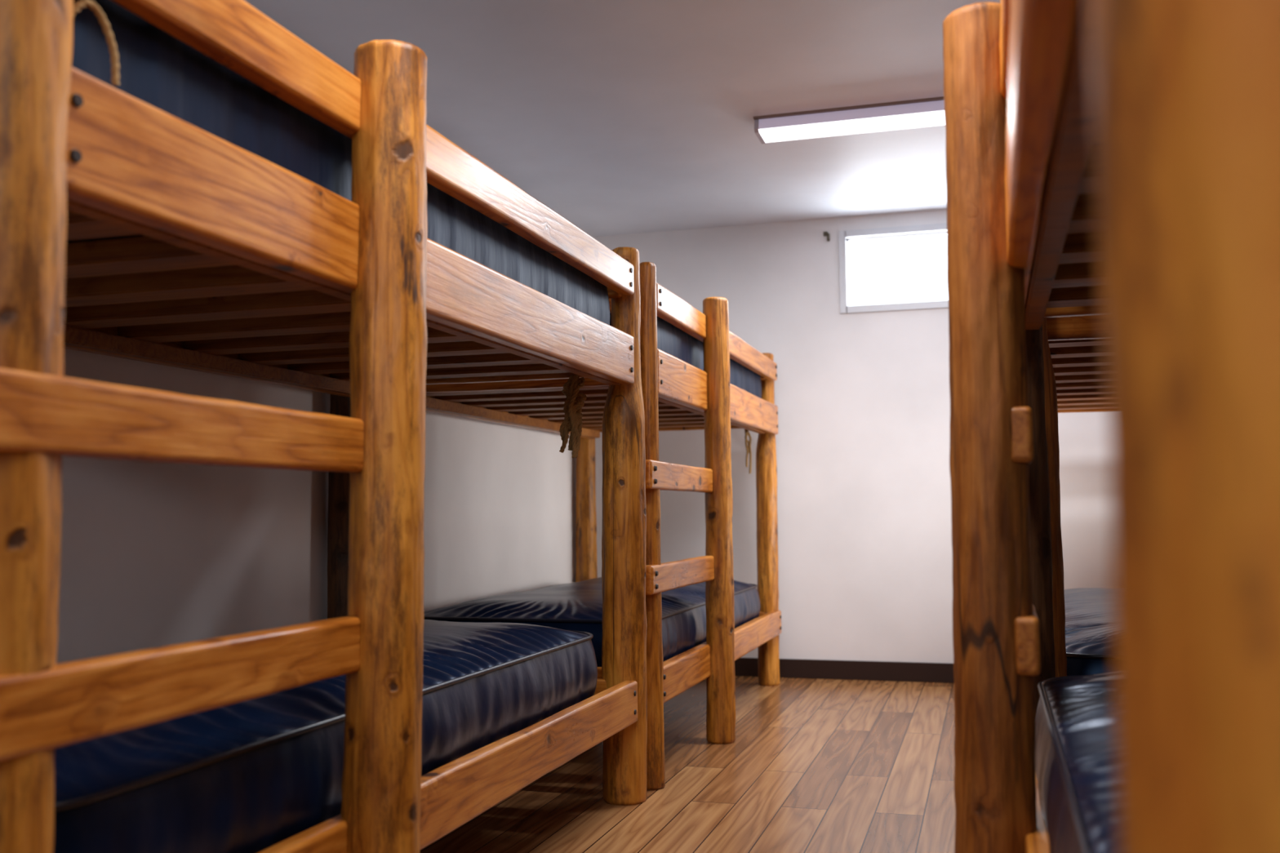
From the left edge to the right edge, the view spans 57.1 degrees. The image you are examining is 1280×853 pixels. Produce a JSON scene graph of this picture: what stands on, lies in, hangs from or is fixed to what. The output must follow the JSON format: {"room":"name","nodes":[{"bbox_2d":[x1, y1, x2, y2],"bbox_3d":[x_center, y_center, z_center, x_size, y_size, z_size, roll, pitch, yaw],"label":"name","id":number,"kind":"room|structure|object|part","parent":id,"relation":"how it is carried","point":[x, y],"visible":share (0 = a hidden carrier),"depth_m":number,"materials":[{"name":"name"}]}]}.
{"room":"dormitory","nodes":[
{"label":"dormitory","id":0,"kind":"room"},
{"bbox_2d":[56,348,576,664],"bbox_3d":[-1.385,-0.115,2.660,0.120,2.297,7.720,-2,-4,17],"label":"wall","id":1,"kind":"structure","parent":0,"point":[153,554],"depth_m":3.34,"materials":[{"name":"paint"}]},
{"bbox_2d":[244,0,1000,236],"bbox_3d":[0.157,-1.357,2.286,3.360,0.100,7.720,-2,-4,17],"label":"ceiling","id":2,"kind":"structure","parent":0,"point":[618,117],"depth_m":4.12,"materials":[{"name":"paint"}]},
{"bbox_2d":[753,96,945,143],"bbox_3d":[1.032,-1.141,4.300,1.220,0.058,0.170,-2,-4,17],"label":"ceiling light","id":3,"kind":"object","parent":2,"relation":"attached to","point":[927,112],"visible":0.57,"depth_m":4.33,"materials":[{"name":"white plastic"}]},
{"bbox_2d":[758,100,944,129],"bbox_3d":[1.032,-1.142,4.300,1.184,0.040,0.156,-2,-4,17],"label":"diffuser","id":4,"kind":"object","parent":3,"relation":"attached to","point":[904,114],"depth_m":4.31,"materials":[{"name":"white plastic"}]},
{"bbox_2d":[419,675,955,852],"bbox_3d":[0.178,1.033,2.113,3.360,0.100,7.720,-2,-4,17],"label":"floor","id":5,"kind":"structure","parent":0,"point":[811,765],"depth_m":3.52,"materials":[{"name":"laminate"}]},
{"bbox_2d":[0,0,647,852],"bbox_3d":[-0.798,0.060,2.396,1.121,1.900,2.596,-2,-4,17],"label":"bunk bed","id":6,"kind":"object","parent":5,"relation":"on","point":[244,266],"visible":0.93,"depth_m":1.84,"materials":[{"name":"brown wood"}]},
{"bbox_3d":[-0.692,-0.022,1.269,0.133,1.900,0.132,-2,-4,17],"label":"post","id":7,"kind":"part","parent":6,"relation":"part of","materials":[{"name":"brown wood"}]},
{"bbox_2d":[73,0,119,85],"bbox_3d":[-0.640,-0.454,1.379,0.014,0.087,0.079,-2,-5,25],"label":"rope","id":8,"kind":"object","parent":6,"relation":"on","point":[78,5],"visible":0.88,"depth_m":1.40,"materials":[{"name":"brown fabric"}]},
{"bbox_3d":[-1.227,-0.238,2.616,0.042,0.144,2.330,-2,-4,17],"label":"rail","id":9,"kind":"part","parent":6,"relation":"part of","materials":[{"name":"brown wood"}]},
{"bbox_2d":[53,619,597,852],"bbox_3d":[-0.812,0.582,2.400,0.909,0.235,2.133,-2,-4,17],"label":"mattress","id":10,"kind":"object","parent":6,"relation":"on","point":[252,775],"visible":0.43,"depth_m":1.79,"materials":[{"name":"blue plastic"}]},
{"bbox_2d":[66,0,609,324],"bbox_3d":[-0.810,-0.396,2.508,0.903,0.275,2.193,-2,-4,17],"label":"mattress","id":11,"kind":"object","parent":6,"relation":"on","point":[157,68],"visible":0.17,"depth_m":1.77,"materials":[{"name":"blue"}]},
{"bbox_3d":[-0.927,0.316,3.708,0.112,1.580,0.112,-2,-4,17],"label":"post","id":12,"kind":"part","parent":6,"relation":"part of","materials":[{"name":"brown wood"}]},
{"bbox_3d":[-0.350,-0.265,2.359,0.043,0.144,2.215,-2,-4,17],"label":"rail","id":13,"kind":"part","parent":6,"relation":"part of","materials":[{"name":"brown wood"}]},
{"bbox_3d":[-0.352,-0.501,2.376,0.043,0.094,2.215,-2,-4,17],"label":"guard rail","id":14,"kind":"part","parent":6,"relation":"part of","materials":[{"name":"brown wood"}]},
{"bbox_3d":[-0.418,0.166,1.924,0.129,1.614,0.156,-2,-4,17],"label":"post","id":15,"kind":"part","parent":6,"relation":"part of","materials":[{"name":"brown wood"}]},
{"bbox_3d":[-0.341,0.706,2.289,0.042,0.118,2.215,-2,-4,17],"label":"rail","id":16,"kind":"part","parent":6,"relation":"part of","materials":[{"name":"brown wood"}]},
{"bbox_3d":[-0.497,-0.190,3.577,0.930,0.113,0.038,-2,-4,17],"label":"rail","id":17,"kind":"part","parent":6,"relation":"part of","materials":[{"name":"brown wood"}]},
{"bbox_2d":[559,374,586,457],"bbox_3d":[-0.193,-0.030,3.407,0.076,0.244,0.064,-2,-4,17],"label":"rope","id":18,"kind":"object","parent":6,"relation":"hanging from","point":[572,422],"visible":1,"depth_m":3.40,"materials":[{"name":"brown fabric"}]},
{"bbox_3d":[-0.489,0.781,3.506,0.930,0.085,0.038,-2,-4,17],"label":"rail","id":19,"kind":"part","parent":6,"relation":"part of","materials":[{"name":"brown wood"}]},
{"bbox_3d":[-0.499,-0.412,3.593,0.930,0.095,0.038,-2,-4,17],"label":"rail","id":20,"kind":"part","parent":6,"relation":"part of","materials":[{"name":"brown wood"}]},
{"bbox_3d":[-0.048,0.273,3.446,0.133,1.612,0.132,-2,-4,17],"label":"post","id":21,"kind":"part","parent":6,"relation":"part of","materials":[{"name":"brown wood"}]},
{"bbox_2d":[425,262,782,790],"bbox_3d":[-0.105,0.366,4.736,1.112,1.614,2.307,-2,-4,17],"label":"bunk bed","id":22,"kind":"object","parent":5,"relation":"on","point":[677,395],"visible":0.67,"depth_m":4.24,"materials":[{"name":"brown wood"}]},
{"bbox_3d":[-0.544,-0.079,4.922,0.043,0.145,2.150,-2,-4,17],"label":"rail","id":23,"kind":"part","parent":22,"relation":"part of","materials":[{"name":"brown wood"}]},
{"bbox_3d":[-0.434,-0.173,3.808,0.930,0.112,0.038,-2,-4,17],"label":"rail","id":24,"kind":"part","parent":22,"relation":"part of","materials":[{"name":"brown wood"}]},
{"bbox_3d":[-0.271,0.470,5.927,0.110,1.580,0.107,-2,-4,17],"label":"post","id":25,"kind":"part","parent":22,"relation":"part of","materials":[{"name":"brown wood"}]},
{"bbox_2d":[423,577,759,666],"bbox_3d":[-0.119,0.748,4.723,0.910,0.226,1.955,-2,-4,17],"label":"mattress","id":26,"kind":"object","parent":22,"relation":"on","point":[575,606],"visible":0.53,"depth_m":4.00,"materials":[{"name":"blue plastic"}]},
{"bbox_3d":[-0.425,0.797,3.738,0.930,0.086,0.038,-2,-4,17],"label":"rail","id":27,"kind":"part","parent":22,"relation":"part of","materials":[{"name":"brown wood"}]},
{"bbox_3d":[-0.436,-0.396,3.823,0.930,0.094,0.037,-2,-4,17],"label":"rail","id":28,"kind":"part","parent":22,"relation":"part of","materials":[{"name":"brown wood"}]},
{"bbox_3d":[0.029,0.290,3.603,0.082,1.600,0.079,-2,-4,17],"label":"post","id":29,"kind":"part","parent":22,"relation":"part of","materials":[{"name":"brown wood"}]},
{"bbox_3d":[0.160,-0.035,5.797,0.930,0.113,0.038,-2,-4,17],"label":"rail","id":30,"kind":"part","parent":22,"relation":"part of","materials":[{"name":"brown wood"}]},
{"bbox_2d":[609,312,761,398],"bbox_3d":[-0.116,-0.235,4.831,0.905,0.276,2.014,-2,-4,17],"label":"mattress","id":31,"kind":"object","parent":22,"relation":"on","point":[671,340],"visible":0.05,"depth_m":4.31,"materials":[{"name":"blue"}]},
{"bbox_3d":[0.344,-0.338,4.722,0.043,0.094,2.160,-2,-4,17],"label":"guard rail","id":32,"kind":"part","parent":22,"relation":"part of","materials":[{"name":"brown wood"}]},
{"bbox_3d":[0.346,-0.102,4.705,0.043,0.145,2.160,-2,-4,17],"label":"rail","id":33,"kind":"part","parent":22,"relation":"part of","materials":[{"name":"brown wood"}]},
{"bbox_3d":[0.287,0.331,4.299,0.108,1.614,0.109,-2,-4,17],"label":"post","id":34,"kind":"part","parent":22,"relation":"part of","materials":[{"name":"brown wood"}]},
{"bbox_3d":[0.355,0.869,4.635,0.042,0.118,2.160,-2,-4,17],"label":"rail","id":35,"kind":"part","parent":22,"relation":"part of","materials":[{"name":"brown wood"}]},
{"bbox_2d":[744,429,751,473],"bbox_3d":[0.514,0.115,5.645,0.031,0.223,0.062,-3,-5,34],"label":"rope","id":36,"kind":"object","parent":22,"relation":"hanging from","point":[748,446],"visible":0.94,"depth_m":5.64,"materials":[{"name":"brown fabric"}]},
{"bbox_3d":[0.169,0.936,5.726,0.930,0.085,0.039,-2,-4,17],"label":"rail","id":37,"kind":"part","parent":22,"relation":"part of","materials":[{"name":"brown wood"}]},
{"bbox_3d":[0.610,0.437,5.666,0.108,1.592,0.108,-2,-4,17],"label":"post","id":38,"kind":"part","parent":22,"relation":"part of","materials":[{"name":"brown wood"}]},
{"bbox_2d":[1042,315,1109,677],"bbox_3d":[1.663,0.280,3.764,1.106,1.614,2.516,-2,-4,17],"label":"bunk bed","id":39,"kind":"object","parent":5,"relation":"on","point":[1075,379],"visible":0.06,"depth_m":2.76,"materials":[{"name":"brown wood"}]},
{"bbox_3d":[0.918,0.224,2.743,0.124,1.592,0.130,-2,-4,17],"label":"post","id":40,"kind":"part","parent":39,"relation":"part of","materials":[{"name":"brown wood"}]},
{"bbox_3d":[1.361,-0.271,2.683,0.930,0.113,0.037,-2,-4,17],"label":"rail","id":41,"kind":"part","parent":39,"relation":"part of","materials":[{"name":"brown wood"}]},
{"bbox_3d":[2.013,-0.120,4.863,0.930,0.113,0.038,-2,-4,17],"label":"rail","id":42,"kind":"part","parent":39,"relation":"part of","materials":[{"name":"brown wood"}]},
{"bbox_2d":[1063,587,1115,675],"bbox_3d":[1.667,0.657,3.652,0.912,0.221,2.058,-2,-4,17],"label":"mattress","id":43,"kind":"object","parent":39,"relation":"on","point":[1090,632],"visible":0.09,"depth_m":3.05,"materials":[{"name":"blue plastic"}]},
{"bbox_2d":[942,0,1279,852],"bbox_3d":[0.911,0.110,1.321,1.135,1.614,2.339,-2,-4,17],"label":"bunk bed","id":44,"kind":"object","parent":5,"relation":"on","point":[1166,228],"visible":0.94,"depth_m":0.37,"materials":[{"name":"orange wood"}]},
{"bbox_3d":[0.538,0.149,1.816,0.136,1.614,0.123,-2,-4,17],"label":"post","id":45,"kind":"part","parent":44,"relation":"part of","materials":[{"name":"brown wood"}]},
{"bbox_3d":[0.476,-0.573,1.482,0.043,0.094,2.110,-2,-4,17],"label":"guard rail","id":46,"kind":"part","parent":44,"relation":"part of","materials":[{"name":"orange wood"}]},
{"bbox_3d":[0.487,0.634,1.395,0.042,0.119,2.110,-2,-4,17],"label":"rail","id":47,"kind":"part","parent":44,"relation":"part of","materials":[{"name":"brown wood"}]},
{"bbox_3d":[0.803,0.201,2.465,0.113,1.600,0.117,-2,-4,17],"label":"post","id":48,"kind":"part","parent":44,"relation":"part of","materials":[{"name":"brown wood"}]},
{"bbox_3d":[0.478,-0.337,1.465,0.043,0.145,2.110,-2,-4,17],"label":"rail","id":49,"kind":"part","parent":44,"relation":"part of","materials":[{"name":"orange wood"}]},
{"bbox_3d":[1.248,-0.295,2.331,0.930,0.112,0.036,-2,-4,17],"label":"rail","id":50,"kind":"part","parent":44,"relation":"part of","materials":[{"name":"brown wood"}]},
{"bbox_2d":[1035,671,1119,852],"bbox_3d":[0.897,0.470,1.185,0.906,0.252,2.015,-2,-4,17],"label":"mattress","id":51,"kind":"object","parent":44,"relation":"on","point":[1077,760],"visible":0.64,"depth_m":1.53,"materials":[{"name":"blue plastic"}]},
{"bbox_3d":[0.212,0.059,0.377,0.116,1.592,0.128,-2,-4,17],"label":"post","id":52,"kind":"part","parent":44,"relation":"part of","materials":[{"name":"brown wood"}]},
{"bbox_2d":[592,208,1113,663],"bbox_3d":[1.253,0.090,5.833,3.120,2.297,0.120,-2,-4,17],"label":"wall","id":53,"kind":"structure","parent":0,"point":[862,400],"depth_m":5.83,"materials":[{"name":"paint"}]},
{"bbox_2d":[823,231,829,241],"bbox_3d":[0.939,-0.958,5.925,0.031,0.051,0.022,-2,-4,17],"label":"clip","id":54,"kind":"object","parent":53,"relation":"attached to","point":[825,233],"visible":1,"depth_m":5.91,"materials":[{"name":"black metal"}]},
{"bbox_2d":[734,657,954,683],"bbox_3d":[1.244,1.185,5.690,3.120,0.092,0.012,-2,-4,17],"label":"baseboard","id":55,"kind":"structure","parent":53,"relation":"attached to","point":[744,667],"depth_m":5.74,"materials":[{"name":"black plastic"}]},
{"bbox_2d":[838,222,948,313],"bbox_3d":[1.394,-0.782,5.819,0.800,0.417,0.082,-2,-4,17],"label":"window","id":56,"kind":"structure","parent":53,"relation":"in","point":[844,256],"depth_m":5.86,"materials":[{"name":"white paint"}]}
]}

